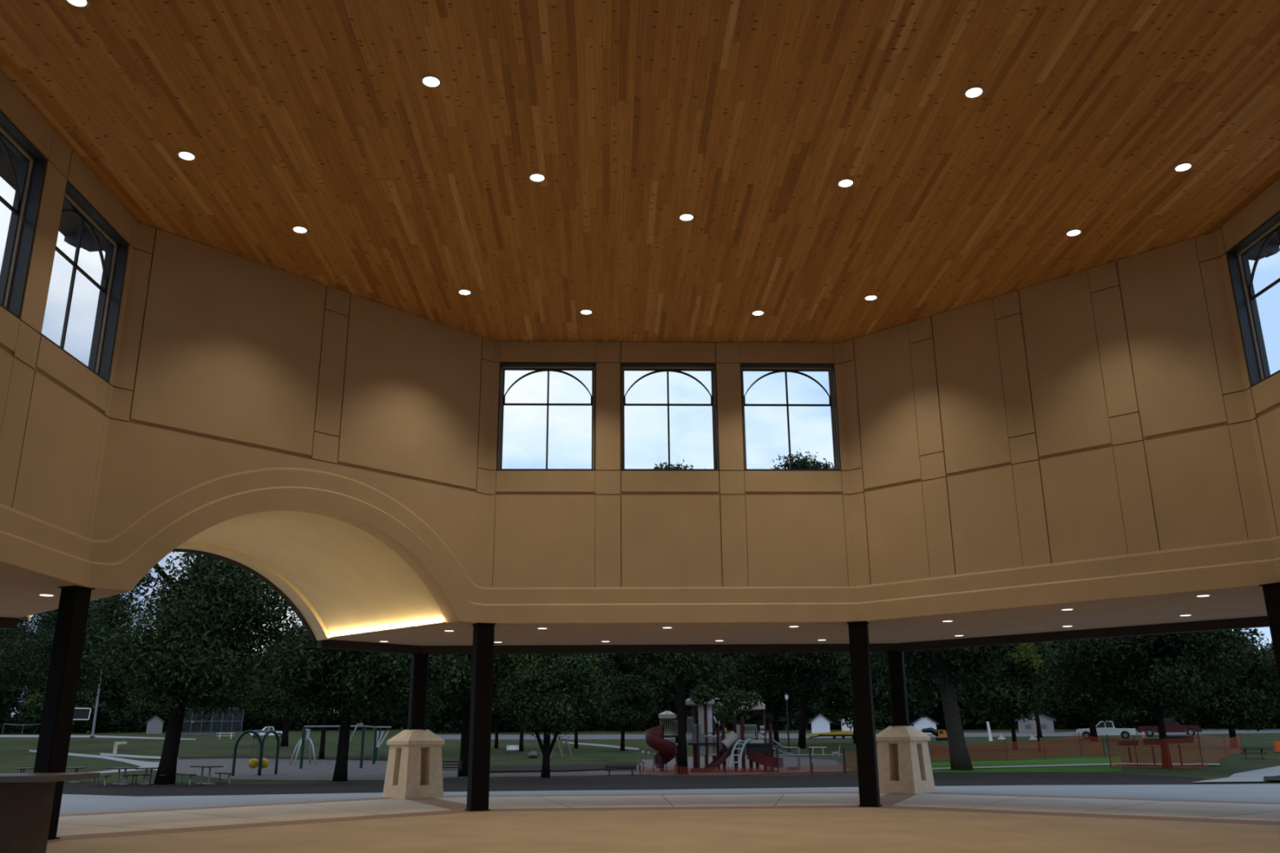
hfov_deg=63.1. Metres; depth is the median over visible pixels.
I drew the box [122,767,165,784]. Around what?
picnic table
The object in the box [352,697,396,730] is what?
tree
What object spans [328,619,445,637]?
light
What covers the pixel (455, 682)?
tree
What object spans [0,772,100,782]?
countertop
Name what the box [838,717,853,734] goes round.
house
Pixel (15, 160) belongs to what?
bracket
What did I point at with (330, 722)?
bush
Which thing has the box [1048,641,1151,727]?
tree
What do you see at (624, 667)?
tree
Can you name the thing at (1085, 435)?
wall
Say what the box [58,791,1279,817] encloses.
trim
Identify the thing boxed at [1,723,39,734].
net
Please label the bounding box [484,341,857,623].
wall
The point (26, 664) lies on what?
tree
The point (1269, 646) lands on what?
tree
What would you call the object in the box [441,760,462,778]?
park bench
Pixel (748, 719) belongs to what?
bush
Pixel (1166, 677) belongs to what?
tree
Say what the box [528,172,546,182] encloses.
recessed light
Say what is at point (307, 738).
climber
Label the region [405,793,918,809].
trim
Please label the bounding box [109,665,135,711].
tree
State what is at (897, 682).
column
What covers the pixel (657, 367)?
window
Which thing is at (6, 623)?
trim
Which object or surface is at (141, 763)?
sidewalk
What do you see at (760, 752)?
playground structure
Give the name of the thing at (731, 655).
tree
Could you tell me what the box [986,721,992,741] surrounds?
post
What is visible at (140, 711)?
tree
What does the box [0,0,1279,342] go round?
ceiling
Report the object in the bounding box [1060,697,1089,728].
bush
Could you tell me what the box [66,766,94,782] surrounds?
picnic table
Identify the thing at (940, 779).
road
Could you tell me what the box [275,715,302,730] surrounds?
bush
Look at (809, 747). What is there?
folding table
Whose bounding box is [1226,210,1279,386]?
window
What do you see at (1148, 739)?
grill
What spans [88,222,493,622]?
wall
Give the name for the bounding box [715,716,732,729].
bush
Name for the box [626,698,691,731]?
bush
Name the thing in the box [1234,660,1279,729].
tree
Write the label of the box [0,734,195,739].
path
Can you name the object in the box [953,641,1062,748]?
tree
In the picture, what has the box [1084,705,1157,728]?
bush
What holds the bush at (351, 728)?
on the ground at (15, 753)
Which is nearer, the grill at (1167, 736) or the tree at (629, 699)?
the grill at (1167, 736)
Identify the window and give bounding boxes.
[0,110,47,319]
[40,179,128,382]
[496,362,595,471]
[620,362,719,471]
[740,363,841,471]
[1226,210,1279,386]
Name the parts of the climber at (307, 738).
leg, leg, leg, leg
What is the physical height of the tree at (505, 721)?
27.469 m
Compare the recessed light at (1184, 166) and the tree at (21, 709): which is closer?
the recessed light at (1184, 166)
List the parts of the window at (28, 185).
sash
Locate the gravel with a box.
[489,755,848,777]
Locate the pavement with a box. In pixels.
[59,783,1279,814]
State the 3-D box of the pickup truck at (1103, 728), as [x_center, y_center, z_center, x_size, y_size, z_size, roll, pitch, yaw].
[53.430,34.871,119.633,6.397,2.038,2.271,-7,-18,22]
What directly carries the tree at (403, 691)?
on the ground at (15, 753)
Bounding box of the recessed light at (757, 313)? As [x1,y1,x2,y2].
[751,310,764,315]
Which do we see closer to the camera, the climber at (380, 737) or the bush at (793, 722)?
the climber at (380, 737)
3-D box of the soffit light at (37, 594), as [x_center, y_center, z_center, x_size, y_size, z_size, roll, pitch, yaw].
[-11.164,3.171,19.600,0.300,0.016,0.300,0,-17,-2]
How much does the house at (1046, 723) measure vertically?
3.257 m
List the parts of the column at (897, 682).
plate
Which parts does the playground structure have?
panel, panel, post, panel, post, panel, post, panel, climbing panel, post, panel, panel, post, post, panel, post, arch ladder rail, post, panel, post, arch ladder rail, panel, post, rail panel, post, post, post, bridge rail, bridge rail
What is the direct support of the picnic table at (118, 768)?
on the ground at (15, 753)
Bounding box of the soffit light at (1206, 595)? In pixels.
[1195,594,1211,596]
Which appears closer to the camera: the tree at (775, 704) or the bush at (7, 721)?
the tree at (775, 704)
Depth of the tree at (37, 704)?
233.08 m
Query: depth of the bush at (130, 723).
249.26 m
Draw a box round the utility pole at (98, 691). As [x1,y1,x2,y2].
[89,670,102,737]
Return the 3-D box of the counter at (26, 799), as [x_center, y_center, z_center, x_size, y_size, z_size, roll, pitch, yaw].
[-9.839,5.461,14.529,3.700,1.130,1.500,0,-17,-2]
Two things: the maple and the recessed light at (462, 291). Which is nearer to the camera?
the recessed light at (462, 291)
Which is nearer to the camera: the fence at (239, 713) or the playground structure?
the playground structure
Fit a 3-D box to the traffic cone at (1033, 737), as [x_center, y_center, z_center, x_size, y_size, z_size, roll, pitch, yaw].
[45.317,35.713,120.210,0.837,0.837,1.200,-6,-18,19]
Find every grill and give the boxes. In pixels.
[1117,739,1141,762]
[1142,737,1159,763]
[1166,734,1195,766]
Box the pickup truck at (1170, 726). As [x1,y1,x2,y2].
[1137,717,1202,737]
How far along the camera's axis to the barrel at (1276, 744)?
76.90 m
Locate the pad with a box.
[100,753,177,759]
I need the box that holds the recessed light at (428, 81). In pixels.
[420,75,441,88]
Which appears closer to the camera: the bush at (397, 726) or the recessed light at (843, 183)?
the recessed light at (843, 183)
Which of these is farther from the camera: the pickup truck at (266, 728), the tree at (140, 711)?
the tree at (140, 711)
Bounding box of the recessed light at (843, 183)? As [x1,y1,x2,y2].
[836,177,854,187]
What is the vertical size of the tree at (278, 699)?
14.265 m
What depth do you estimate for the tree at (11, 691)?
258.44 m
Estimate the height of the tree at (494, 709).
9.592 m
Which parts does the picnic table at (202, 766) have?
bench seat, bench seat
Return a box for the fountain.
[112,740,127,754]
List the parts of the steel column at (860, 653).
cap plate, plate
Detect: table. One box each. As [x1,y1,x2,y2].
[10,767,34,773]
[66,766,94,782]
[96,767,150,785]
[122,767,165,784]
[176,765,235,785]
[216,733,234,739]
[808,746,826,754]
[1240,747,1266,759]
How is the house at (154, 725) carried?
on the ground at (15, 753)
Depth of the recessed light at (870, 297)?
24.66 m
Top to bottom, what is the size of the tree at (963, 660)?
14.008 m
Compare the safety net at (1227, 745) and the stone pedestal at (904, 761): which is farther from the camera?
the safety net at (1227, 745)
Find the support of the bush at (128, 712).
on the ground at (15, 753)
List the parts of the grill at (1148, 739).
post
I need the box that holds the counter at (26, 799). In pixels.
[0,772,100,852]
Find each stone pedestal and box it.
[382,729,444,799]
[875,725,935,794]
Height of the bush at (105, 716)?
9.570 m
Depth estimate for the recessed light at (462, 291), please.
24.20 m
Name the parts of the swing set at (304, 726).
post, post, post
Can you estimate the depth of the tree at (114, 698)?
260.34 m
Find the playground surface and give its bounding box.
[153,758,467,780]
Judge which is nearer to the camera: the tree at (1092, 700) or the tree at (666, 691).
the tree at (1092, 700)
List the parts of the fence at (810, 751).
post, rail, post, rail, post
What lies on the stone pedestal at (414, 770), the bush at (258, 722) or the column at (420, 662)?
the column at (420, 662)
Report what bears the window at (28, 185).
in the wall at (55, 411)
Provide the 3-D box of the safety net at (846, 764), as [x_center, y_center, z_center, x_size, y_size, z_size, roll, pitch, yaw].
[11.667,18.046,56.227,0.060,1.140,4.094,-9,-19,27]
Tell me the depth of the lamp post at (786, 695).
86.43 m
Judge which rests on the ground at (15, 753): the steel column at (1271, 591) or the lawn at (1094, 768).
the lawn at (1094, 768)
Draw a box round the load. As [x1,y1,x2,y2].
[808,731,853,738]
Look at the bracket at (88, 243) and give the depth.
21.06 m
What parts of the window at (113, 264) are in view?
sash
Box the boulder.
[526,751,538,758]
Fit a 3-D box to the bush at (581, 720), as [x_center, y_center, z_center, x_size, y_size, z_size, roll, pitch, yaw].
[-17.601,60.808,214.863,13.621,5.692,5.594,-6,-18,19]
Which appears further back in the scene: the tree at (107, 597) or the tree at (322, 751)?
the tree at (107, 597)
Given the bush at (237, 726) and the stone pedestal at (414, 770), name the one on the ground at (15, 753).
the bush at (237, 726)
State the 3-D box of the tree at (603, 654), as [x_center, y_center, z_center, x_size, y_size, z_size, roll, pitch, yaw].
[-14.335,54.220,225.777,20.923,24.498,19.349,5,-17,-17]
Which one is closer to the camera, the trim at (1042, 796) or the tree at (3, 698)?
the trim at (1042, 796)
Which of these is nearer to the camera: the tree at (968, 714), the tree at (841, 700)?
the tree at (841, 700)
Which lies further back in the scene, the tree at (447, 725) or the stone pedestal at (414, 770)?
the tree at (447, 725)
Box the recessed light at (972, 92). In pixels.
[963,85,984,98]
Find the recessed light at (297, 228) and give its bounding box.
[291,225,308,233]
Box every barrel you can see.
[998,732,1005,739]
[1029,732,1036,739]
[1272,741,1279,752]
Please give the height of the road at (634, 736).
1.178 m
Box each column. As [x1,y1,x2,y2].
[33,585,95,839]
[406,653,429,729]
[464,622,496,811]
[846,621,882,807]
[887,651,910,725]
[1258,582,1279,684]
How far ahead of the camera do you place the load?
130.27 m
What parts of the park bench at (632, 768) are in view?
seat, backrest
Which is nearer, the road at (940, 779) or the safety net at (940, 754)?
the road at (940, 779)
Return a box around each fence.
[182,707,244,735]
[776,747,845,773]
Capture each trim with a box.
[0,163,1279,245]
[0,548,1269,654]
[57,794,1279,829]
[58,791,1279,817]
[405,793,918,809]
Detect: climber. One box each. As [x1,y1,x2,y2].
[288,728,316,764]
[373,731,388,761]
[638,742,677,771]
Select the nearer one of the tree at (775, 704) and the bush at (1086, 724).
the tree at (775, 704)
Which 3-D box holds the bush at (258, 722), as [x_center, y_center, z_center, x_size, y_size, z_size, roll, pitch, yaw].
[-95.989,75.664,266.987,14.976,6.258,6.150,5,-17,-17]
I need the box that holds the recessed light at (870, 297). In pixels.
[863,294,878,301]
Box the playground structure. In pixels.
[644,695,800,772]
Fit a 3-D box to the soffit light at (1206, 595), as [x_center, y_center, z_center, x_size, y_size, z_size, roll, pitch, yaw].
[11.351,3.410,20.996,0.300,0.016,0.300,0,-17,-2]
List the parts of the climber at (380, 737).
post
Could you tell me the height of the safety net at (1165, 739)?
1.870 m
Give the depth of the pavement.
30.10 m
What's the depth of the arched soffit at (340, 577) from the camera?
25.74 m
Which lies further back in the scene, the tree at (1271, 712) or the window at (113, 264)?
the tree at (1271, 712)
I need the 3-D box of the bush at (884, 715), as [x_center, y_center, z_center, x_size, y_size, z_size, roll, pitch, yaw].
[55.380,59.136,214.950,21.225,8.870,8.716,2,-17,-8]
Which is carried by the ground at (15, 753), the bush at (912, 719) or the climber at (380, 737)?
the bush at (912, 719)
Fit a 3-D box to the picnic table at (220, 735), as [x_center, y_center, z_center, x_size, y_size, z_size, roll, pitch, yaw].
[-63.586,47.482,159.761,2.645,0.920,2.162,6,-18,-20]
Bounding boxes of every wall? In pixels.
[0,70,137,586]
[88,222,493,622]
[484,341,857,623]
[840,231,1277,621]
[1215,177,1279,582]
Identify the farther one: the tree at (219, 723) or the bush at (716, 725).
the tree at (219, 723)
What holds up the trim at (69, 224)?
attached to the wall at (1085, 435)
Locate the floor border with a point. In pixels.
(984, 811)
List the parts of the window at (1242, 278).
sash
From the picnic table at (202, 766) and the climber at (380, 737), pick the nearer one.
the picnic table at (202, 766)
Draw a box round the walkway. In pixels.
[56,793,1279,835]
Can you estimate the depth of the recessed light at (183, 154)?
18.46 m
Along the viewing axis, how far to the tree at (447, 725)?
206.29 m
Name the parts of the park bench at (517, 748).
backrest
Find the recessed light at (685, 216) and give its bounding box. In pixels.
[678,213,694,221]
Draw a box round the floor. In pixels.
[45,807,1279,852]
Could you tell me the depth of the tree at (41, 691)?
257.24 m
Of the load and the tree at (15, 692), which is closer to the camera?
the load
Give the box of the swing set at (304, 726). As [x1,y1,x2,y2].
[299,725,391,768]
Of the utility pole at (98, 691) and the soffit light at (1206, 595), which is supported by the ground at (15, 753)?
the utility pole at (98, 691)
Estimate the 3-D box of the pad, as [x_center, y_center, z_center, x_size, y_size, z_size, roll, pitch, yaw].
[-42.195,27.289,86.282,2.611,0.353,22.372,15,-23,-42]
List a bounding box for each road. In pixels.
[62,773,1200,796]
[436,729,1279,739]
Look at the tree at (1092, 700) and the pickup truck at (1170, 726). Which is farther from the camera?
the pickup truck at (1170, 726)
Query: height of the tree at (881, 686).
11.744 m
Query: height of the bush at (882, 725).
9.523 m
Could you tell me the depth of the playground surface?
61.65 m
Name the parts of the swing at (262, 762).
arch frame, bucket seat, bucket seat, arch frame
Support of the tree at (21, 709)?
on the ground at (15, 753)
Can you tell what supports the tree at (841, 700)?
on the ground at (15, 753)
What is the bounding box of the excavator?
[920,727,947,740]
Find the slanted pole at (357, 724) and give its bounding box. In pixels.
[349,723,363,744]
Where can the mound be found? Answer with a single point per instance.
(598, 766)
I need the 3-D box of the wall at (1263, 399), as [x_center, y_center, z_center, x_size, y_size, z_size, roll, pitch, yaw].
[12.335,-2.603,13.765,0.505,7.338,14.130,0,-17,-2]
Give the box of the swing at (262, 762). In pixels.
[231,729,279,776]
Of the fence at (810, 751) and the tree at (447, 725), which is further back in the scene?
the tree at (447, 725)
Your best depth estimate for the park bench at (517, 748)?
85.56 m
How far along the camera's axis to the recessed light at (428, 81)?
16.43 m
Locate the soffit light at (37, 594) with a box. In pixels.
[37,594,55,595]
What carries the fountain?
on the pad
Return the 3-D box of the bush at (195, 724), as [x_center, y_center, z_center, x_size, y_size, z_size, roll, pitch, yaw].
[-115.230,73.290,261.679,21.692,9.065,8.908,4,-17,-15]
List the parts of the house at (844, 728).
garage door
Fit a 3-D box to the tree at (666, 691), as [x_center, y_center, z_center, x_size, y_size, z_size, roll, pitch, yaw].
[8.561,46.388,212.235,23.099,30.294,21.730,-8,-18,25]
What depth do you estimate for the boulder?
76.99 m
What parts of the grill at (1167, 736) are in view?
post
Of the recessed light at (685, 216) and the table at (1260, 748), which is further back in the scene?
the table at (1260, 748)
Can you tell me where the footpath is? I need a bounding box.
[562,742,639,750]
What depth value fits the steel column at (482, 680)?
24.34 m
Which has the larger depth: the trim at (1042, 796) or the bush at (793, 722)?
the bush at (793, 722)
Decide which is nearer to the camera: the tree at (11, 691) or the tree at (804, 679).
the tree at (804, 679)
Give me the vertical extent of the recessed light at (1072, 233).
0.014 m
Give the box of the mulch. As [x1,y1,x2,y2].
[1263,775,1279,780]
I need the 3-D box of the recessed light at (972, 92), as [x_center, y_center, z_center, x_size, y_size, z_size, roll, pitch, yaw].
[5.396,-5.399,16.833,0.330,0.014,0.330,0,-17,-2]
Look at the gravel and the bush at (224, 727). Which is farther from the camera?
the bush at (224, 727)
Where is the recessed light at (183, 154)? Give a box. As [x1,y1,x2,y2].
[176,150,196,160]
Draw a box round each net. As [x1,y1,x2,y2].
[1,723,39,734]
[640,761,846,776]
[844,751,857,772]
[928,732,1105,759]
[1106,732,1204,768]
[1198,733,1243,767]
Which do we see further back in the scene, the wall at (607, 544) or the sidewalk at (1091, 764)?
the sidewalk at (1091, 764)
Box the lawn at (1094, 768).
[930,756,1121,773]
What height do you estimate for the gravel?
0.516 m
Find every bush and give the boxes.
[0,711,36,733]
[16,711,93,733]
[71,697,126,733]
[88,711,146,733]
[118,706,191,732]
[182,706,217,731]
[195,720,231,731]
[225,713,255,730]
[235,710,293,730]
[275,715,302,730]
[291,711,341,730]
[329,711,362,729]
[350,711,399,729]
[364,705,405,729]
[425,715,458,732]
[528,720,583,731]
[587,700,645,730]
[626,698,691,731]
[715,706,781,730]
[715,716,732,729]
[759,696,840,730]
[830,710,841,729]
[838,702,920,729]
[874,708,892,728]
[909,710,943,728]
[979,709,1062,729]
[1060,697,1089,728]
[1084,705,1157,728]
[1143,705,1223,728]
[1258,702,1279,728]
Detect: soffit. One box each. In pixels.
[0,561,1267,645]
[18,511,446,640]
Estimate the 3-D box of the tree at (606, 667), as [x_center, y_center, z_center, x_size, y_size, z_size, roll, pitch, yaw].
[-6.257,25.588,100.943,8.714,10.735,8.283,1,-17,-3]
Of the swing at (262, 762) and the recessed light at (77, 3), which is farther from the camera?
the swing at (262, 762)
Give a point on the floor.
(864, 829)
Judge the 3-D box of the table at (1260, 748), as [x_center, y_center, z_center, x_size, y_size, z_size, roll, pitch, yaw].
[39.948,21.297,67.807,1.510,0.681,1.980,-10,-19,28]
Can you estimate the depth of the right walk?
48.73 m
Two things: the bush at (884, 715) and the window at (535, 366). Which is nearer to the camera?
the window at (535, 366)
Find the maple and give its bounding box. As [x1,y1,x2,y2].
[1008,642,1051,751]
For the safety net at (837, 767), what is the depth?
52.66 m
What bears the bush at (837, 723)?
on the ground at (15, 753)
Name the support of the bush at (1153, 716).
on the ground at (15, 753)
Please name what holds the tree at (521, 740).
on the ground at (15, 753)
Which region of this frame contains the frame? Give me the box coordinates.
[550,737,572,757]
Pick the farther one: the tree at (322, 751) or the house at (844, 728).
the house at (844, 728)
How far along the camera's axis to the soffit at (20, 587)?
25.77 m
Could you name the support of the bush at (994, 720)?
on the ground at (15, 753)
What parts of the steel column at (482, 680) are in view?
plate, cap plate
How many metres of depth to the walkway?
24.42 m
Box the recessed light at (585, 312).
[579,309,592,315]
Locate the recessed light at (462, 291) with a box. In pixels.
[457,288,471,295]
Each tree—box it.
[0,590,154,700]
[0,599,132,695]
[0,620,31,719]
[0,675,18,717]
[6,623,34,716]
[15,677,35,714]
[21,673,99,725]
[22,677,45,714]
[82,551,302,784]
[87,630,133,711]
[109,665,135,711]
[128,646,186,721]
[187,654,262,731]
[224,653,263,730]
[231,618,319,746]
[245,624,453,781]
[263,635,338,759]
[264,658,283,715]
[274,706,321,731]
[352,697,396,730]
[368,668,450,729]
[408,653,524,777]
[425,696,493,733]
[453,661,519,748]
[493,653,611,777]
[493,657,521,732]
[497,681,524,751]
[569,653,612,730]
[573,653,619,748]
[594,671,658,751]
[604,653,668,702]
[611,459,764,774]
[640,653,734,731]
[711,653,769,703]
[717,653,827,745]
[726,448,844,748]
[808,652,890,743]
[838,653,938,720]
[848,644,1017,770]
[921,671,998,729]
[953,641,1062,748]
[1031,685,1064,737]
[1035,627,1268,768]
[1035,640,1135,741]
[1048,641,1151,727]
[1164,631,1279,747]
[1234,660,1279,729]
[1259,640,1277,675]
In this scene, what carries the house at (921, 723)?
on the ground at (15, 753)
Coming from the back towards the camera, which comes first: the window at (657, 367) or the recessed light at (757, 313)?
the window at (657, 367)
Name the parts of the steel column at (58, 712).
plate, cap plate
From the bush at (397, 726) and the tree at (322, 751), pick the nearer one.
the tree at (322, 751)
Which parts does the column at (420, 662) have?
plate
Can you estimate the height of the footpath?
0.707 m
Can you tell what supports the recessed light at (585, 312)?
in the ceiling
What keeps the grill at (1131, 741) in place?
on the ground at (15, 753)
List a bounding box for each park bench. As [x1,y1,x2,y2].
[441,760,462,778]
[506,745,519,754]
[604,765,636,775]
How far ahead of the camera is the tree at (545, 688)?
52.41 m
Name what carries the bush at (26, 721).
on the ground at (15, 753)
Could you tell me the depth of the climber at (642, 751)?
57.43 m
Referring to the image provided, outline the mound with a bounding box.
[489,762,635,771]
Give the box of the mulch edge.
[148,755,387,760]
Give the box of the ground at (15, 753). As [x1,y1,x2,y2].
[0,726,1279,796]
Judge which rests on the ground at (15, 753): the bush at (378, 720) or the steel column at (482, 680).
the bush at (378, 720)
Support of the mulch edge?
on the playground surface
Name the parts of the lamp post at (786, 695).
post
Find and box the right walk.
[1195,765,1279,782]
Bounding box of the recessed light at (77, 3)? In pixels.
[64,0,89,8]
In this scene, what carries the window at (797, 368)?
in the wall at (607, 544)
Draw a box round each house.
[145,715,164,733]
[808,713,832,733]
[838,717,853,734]
[911,716,938,733]
[1014,713,1056,733]
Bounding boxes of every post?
[784,693,791,751]
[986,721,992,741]
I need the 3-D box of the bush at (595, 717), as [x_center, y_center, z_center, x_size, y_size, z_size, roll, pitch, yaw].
[-2.319,61.631,221.909,20.314,8.489,8.342,6,-18,-21]
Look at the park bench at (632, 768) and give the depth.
53.95 m
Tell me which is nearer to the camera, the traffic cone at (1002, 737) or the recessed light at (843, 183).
the recessed light at (843, 183)
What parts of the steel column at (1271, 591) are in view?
cap plate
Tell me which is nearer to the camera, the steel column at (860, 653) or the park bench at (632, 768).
the steel column at (860, 653)
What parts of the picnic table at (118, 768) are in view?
bench seat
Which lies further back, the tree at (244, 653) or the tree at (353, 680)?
the tree at (244, 653)
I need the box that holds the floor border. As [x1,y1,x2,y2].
[47,804,1279,844]
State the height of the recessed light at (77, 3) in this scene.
0.014 m
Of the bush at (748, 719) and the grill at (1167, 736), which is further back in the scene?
the bush at (748, 719)
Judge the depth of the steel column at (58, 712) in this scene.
18.11 m
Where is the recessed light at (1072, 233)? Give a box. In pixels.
[1065,228,1082,236]
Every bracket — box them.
[0,142,21,167]
[63,230,106,252]
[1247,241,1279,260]
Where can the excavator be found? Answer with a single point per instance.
(941, 733)
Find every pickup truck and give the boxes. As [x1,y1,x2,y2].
[248,726,282,737]
[1075,720,1136,739]
[1137,717,1202,737]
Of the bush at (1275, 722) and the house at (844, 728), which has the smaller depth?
the house at (844, 728)
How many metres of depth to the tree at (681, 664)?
54.62 m
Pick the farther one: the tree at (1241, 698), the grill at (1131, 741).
the tree at (1241, 698)
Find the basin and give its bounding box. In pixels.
[114,742,127,744]
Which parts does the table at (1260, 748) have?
bench seat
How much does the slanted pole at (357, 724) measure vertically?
2.656 m
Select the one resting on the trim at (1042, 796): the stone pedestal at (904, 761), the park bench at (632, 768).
the stone pedestal at (904, 761)
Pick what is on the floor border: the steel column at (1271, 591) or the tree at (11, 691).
the steel column at (1271, 591)
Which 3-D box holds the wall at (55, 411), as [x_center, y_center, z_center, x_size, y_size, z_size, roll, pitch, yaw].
[-9.950,-2.650,13.019,0.505,7.338,14.130,0,-17,-2]
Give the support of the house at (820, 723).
on the ground at (15, 753)
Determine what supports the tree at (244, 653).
on the ground at (15, 753)
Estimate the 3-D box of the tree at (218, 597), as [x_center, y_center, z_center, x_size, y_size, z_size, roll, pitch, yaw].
[-21.555,11.137,50.679,10.873,11.918,9.673,8,-19,-27]
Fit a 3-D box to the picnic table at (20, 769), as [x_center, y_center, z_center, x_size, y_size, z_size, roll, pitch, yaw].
[-30.153,17.029,50.787,1.822,0.721,1.803,12,-21,-36]
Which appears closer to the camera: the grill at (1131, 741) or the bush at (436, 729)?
the grill at (1131, 741)
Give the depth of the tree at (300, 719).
254.86 m
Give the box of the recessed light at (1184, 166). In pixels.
[1173,162,1193,172]
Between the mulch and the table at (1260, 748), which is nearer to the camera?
the mulch
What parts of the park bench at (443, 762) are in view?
seat, backrest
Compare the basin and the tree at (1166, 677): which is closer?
the tree at (1166, 677)
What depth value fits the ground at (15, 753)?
91.97 m
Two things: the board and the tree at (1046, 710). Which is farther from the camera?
the board
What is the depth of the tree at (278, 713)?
279.91 m
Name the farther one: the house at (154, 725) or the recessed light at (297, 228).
the house at (154, 725)
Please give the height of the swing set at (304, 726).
2.597 m
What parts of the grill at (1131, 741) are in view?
post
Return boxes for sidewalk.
[29,749,159,773]
[932,763,1219,768]
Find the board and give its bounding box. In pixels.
[73,707,91,719]
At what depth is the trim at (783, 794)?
23.63 m

